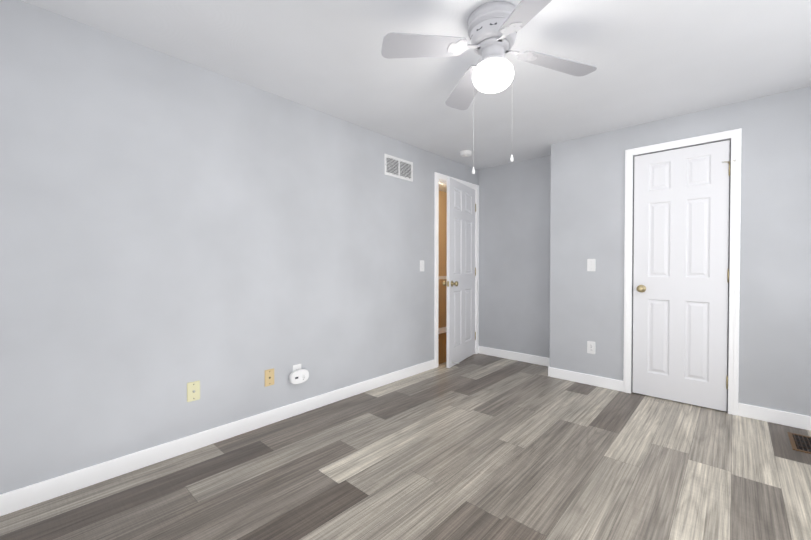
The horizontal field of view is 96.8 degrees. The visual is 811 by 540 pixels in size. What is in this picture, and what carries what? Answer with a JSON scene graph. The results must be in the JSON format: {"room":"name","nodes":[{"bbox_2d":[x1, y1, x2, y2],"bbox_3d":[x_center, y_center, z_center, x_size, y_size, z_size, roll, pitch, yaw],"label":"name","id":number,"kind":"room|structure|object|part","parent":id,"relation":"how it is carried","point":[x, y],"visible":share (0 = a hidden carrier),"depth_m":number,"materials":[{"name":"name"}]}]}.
{"room":"empty bedroom","nodes":[
{"label":"empty bedroom","id":0,"kind":"room"},
{"bbox_2d":[0,0,477,493],"bbox_3d":[-0.678,-0.082,2.878,0.120,2.300,4.820,1,1,43],"label":"wall","id":1,"kind":"structure","parent":0,"point":[171,227],"depth_m":2.07,"materials":[{"name":"grey paint"}]},
{"bbox_2d":[187,381,199,401],"bbox_3d":[-1.264,0.726,2.150,0.016,0.115,0.070,1,1,43],"label":"outlet plate","id":2,"kind":"object","parent":1,"relation":"attached to","point":[193,391],"visible":1,"depth_m":2.15,"materials":[{"name":"beige plastic"}]},
{"bbox_2d":[0,359,434,515],"bbox_3d":[-0.930,1.026,2.516,0.017,0.095,3.685,1,1,43],"label":"baseboard","id":3,"kind":"structure","parent":1,"relation":"attached to","point":[29,495],"depth_m":2.07,"materials":[{"name":"white wood"}]},
{"bbox_2d":[265,368,273,386],"bbox_3d":[-0.945,0.748,2.505,0.006,0.115,0.070,1,1,43],"label":"outlet plate","id":4,"kind":"object","parent":1,"relation":"attached to","point":[269,377],"visible":1,"depth_m":2.50,"materials":[{"name":"beige plastic"}]},
{"bbox_2d":[293,364,300,370],"bbox_3d":[-0.800,0.756,2.662,0.007,0.115,0.070,1,1,43],"label":"outlet","id":5,"kind":"object","parent":1,"relation":"attached to","point":[297,367],"visible":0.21,"depth_m":2.66,"materials":[{"name":"white plastic"}]},
{"bbox_2d":[289,369,308,383],"bbox_3d":[-0.781,0.783,2.649,0.040,0.098,0.150,1,1,43],"label":"detector","id":6,"kind":"object","parent":5,"relation":"attached to","point":[299,376],"visible":0.98,"depth_m":2.63,"materials":[{"name":"white plastic"}]},
{"bbox_2d":[384,154,412,181],"bbox_3d":[-0.060,-0.974,3.446,0.009,0.190,0.390,1,1,43],"label":"air vent","id":7,"kind":"object","parent":1,"relation":"in","point":[396,167],"visible":1,"depth_m":3.43,"materials":[{"name":"white metal"}]},
{"bbox_2d":[420,260,423,270],"bbox_3d":[0.177,-0.043,3.709,0.019,0.115,0.070,1,1,43],"label":"light switch","id":8,"kind":"object","parent":1,"relation":"attached to","point":[421,265],"visible":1,"depth_m":3.70,"materials":[{"name":"white plastic"}]},
{"bbox_2d":[434,172,478,367],"bbox_3d":[0.565,-0.001,4.236,0.152,2.103,0.890,1,1,43],"label":"door frame","id":9,"kind":"structure","parent":1,"relation":"attached to","point":[437,176],"depth_m":3.90,"materials":[{"name":"white wood"}]},
{"bbox_2d":[442,177,474,367],"bbox_3d":[0.653,0.029,4.161,0.177,2.030,0.760,0,1,32],"label":"bedroom door","id":10,"kind":"structure","parent":1,"relation":"in","point":[460,346],"depth_m":4.09,"materials":[{"name":"white wood"}]},
{"bbox_3d":[0.485,0.147,3.889,0.177,0.066,0.066,0,1,32],"label":"knob","id":11,"kind":"part","parent":10,"relation":"part of","materials":[{"name":"gold metal"}]},
{"bbox_2d":[0,353,810,539],"bbox_3d":[0.637,1.132,1.857,3.320,0.100,5.070,1,1,43],"label":"floor","id":12,"kind":"structure","parent":0,"point":[478,446],"depth_m":1.89,"materials":[{"name":"laminate"}]},
{"bbox_2d":[787,432,810,453],"bbox_3d":[2.475,1.075,2.226,0.135,0.008,0.305,1,1,43],"label":"floor vent","id":13,"kind":"object","parent":12,"relation":"in","point":[800,442],"visible":1,"depth_m":2.24,"materials":[{"name":"brown metal"}]},
{"bbox_2d":[21,0,810,192],"bbox_3d":[0.543,-1.278,2.604,4.510,0.100,6.090,1,1,43],"label":"ceiling","id":14,"kind":"structure","parent":0,"point":[653,60],"depth_m":2.08,"materials":[{"name":"white paint"}]},
{"bbox_2d":[460,150,472,156],"bbox_3d":[0.640,-1.224,3.798,0.136,0.040,0.136,1,1,43],"label":"smoke detector","id":15,"kind":"object","parent":14,"relation":"attached to","point":[465,153],"visible":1,"depth_m":3.76,"materials":[{"name":"white plastic"}]},
{"bbox_2d":[381,0,596,173],"bbox_3d":[0.425,-0.843,1.748,0.835,0.749,0.835,0,1,33],"label":"ceiling fan","id":16,"kind":"object","parent":14,"relation":"hanging from","point":[494,27],"visible":1,"depth_m":1.69,"materials":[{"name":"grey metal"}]},
{"bbox_3d":[0.425,-1.109,1.745,0.243,0.216,0.243,1,1,43],"label":"motor","id":17,"kind":"part","parent":16,"relation":"part of","materials":[{"name":"grey metal"}]},
{"bbox_3d":[0.425,-0.943,1.747,0.196,0.137,0.196,1,1,43],"label":"globe","id":18,"kind":"part","parent":16,"relation":"part of","materials":[{"name":"white glass"}]},
{"bbox_2d":[438,332,446,363],"bbox_3d":[0.249,1.091,4.771,1.190,0.106,3.340,1,1,43],"label":"floor","id":19,"kind":"structure","parent":0,"point":[442,340],"depth_m":4.82,"materials":[{"name":"brown wood"}]},
{"bbox_2d":[438,191,446,327],"bbox_3d":[-0.145,-0.111,5.117,0.120,2.300,3.340,1,1,43],"label":"wall","id":20,"kind":"structure","parent":0,"point":[442,314],"depth_m":5.83,"materials":[{"name":"beige"}]},
{"bbox_2d":[438,276,446,333],"bbox_3d":[-0.094,0.575,5.078,0.020,0.930,3.100,1,1,43],"label":"baseboard","id":21,"kind":"structure","parent":20,"relation":"attached to","point":[442,330],"depth_m":5.83,"materials":[{"name":"white wood"}]},
{"bbox_2d":[478,155,550,357],"bbox_3d":[1.334,-0.099,4.222,1.030,2.300,0.120,1,1,43],"label":"wall","id":22,"kind":"structure","parent":0,"point":[514,250],"depth_m":4.19,"materials":[{"name":"grey paint"}]},
{"bbox_2d":[479,346,549,365],"bbox_3d":[1.288,1.004,4.186,1.030,0.095,0.017,1,1,43],"label":"baseboard","id":23,"kind":"structure","parent":22,"relation":"attached to","point":[528,358],"depth_m":4.19,"materials":[{"name":"white wood"}]},
{"bbox_2d":[550,142,562,368],"bbox_3d":[1.639,-0.092,3.704,0.120,2.300,0.470,1,1,43],"label":"wall","id":24,"kind":"structure","parent":0,"point":[556,259],"depth_m":3.53,"materials":[{"name":"grey paint"}]},
{"bbox_2d":[562,86,810,415],"bbox_3d":[2.346,-0.081,2.818,2.120,2.300,0.120,1,1,43],"label":"wall","id":25,"kind":"structure","parent":0,"point":[775,315],"depth_m":2.61,"materials":[{"name":"grey paint"}]},
{"bbox_2d":[548,366,622,391],"bbox_3d":[1.664,1.015,3.368,0.656,0.095,0.013,1,1,43],"label":"baseboard","id":26,"kind":"structure","parent":25,"relation":"attached to","point":[598,381],"depth_m":3.34,"materials":[{"name":"white wood"}]},
{"bbox_2d":[587,341,594,353],"bbox_3d":[1.714,0.716,3.322,0.070,0.115,0.007,1,1,43],"label":"outlet","id":27,"kind":"object","parent":25,"relation":"attached to","point":[590,347],"visible":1,"depth_m":3.32,"materials":[{"name":"white plastic"}]},
{"bbox_2d":[587,259,595,270],"bbox_3d":[1.707,-0.045,3.311,0.070,0.115,0.019,1,1,43],"label":"light switch","id":28,"kind":"object","parent":25,"relation":"attached to","point":[591,264],"visible":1,"depth_m":3.31,"materials":[{"name":"white plastic"}]},
{"bbox_2d":[632,140,730,411],"bbox_3d":[2.209,0.045,2.896,0.639,2.030,0.177,1,1,43],"label":"closet door","id":29,"kind":"structure","parent":25,"relation":"in","point":[680,264],"depth_m":2.87,"materials":[{"name":"white wood"}]},
{"bbox_3d":[2.018,0.158,3.073,0.066,0.066,0.177,1,1,43],"label":"knob","id":30,"kind":"part","parent":29,"relation":"part of","materials":[{"name":"gold metal"}]},
{"bbox_2d":[625,130,738,414],"bbox_3d":[2.170,0.023,2.876,0.713,2.091,0.004,1,1,43],"label":"bead","id":31,"kind":"object","parent":25,"relation":"attached to","point":[735,269],"visible":1,"depth_m":2.65,"materials":[{"name":"white wood"}]},
{"bbox_2d":[623,128,741,415],"bbox_3d":[2.222,0.038,2.933,0.649,2.059,0.120,1,1,43],"label":"door frame","id":32,"kind":"structure","parent":25,"relation":"attached to","point":[728,256],"depth_m":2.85,"materials":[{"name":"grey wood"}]},
{"bbox_2d":[726,163,730,388],"bbox_3d":[2.418,0.048,2.695,0.011,1.690,0.039,1,1,43],"label":"closet door hinges","id":33,"kind":"object","parent":25,"relation":"attached to","point":[728,281],"visible":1,"depth_m":2.69,"materials":[{"name":"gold metal"}]},
{"bbox_2d":[738,403,810,430],"bbox_3d":[2.710,1.027,2.407,0.710,0.095,0.017,1,1,43],"label":"baseboard","id":34,"kind":"structure","parent":25,"relation":"attached to","point":[790,419],"depth_m":2.51,"materials":[{"name":"white wood"}]}
]}

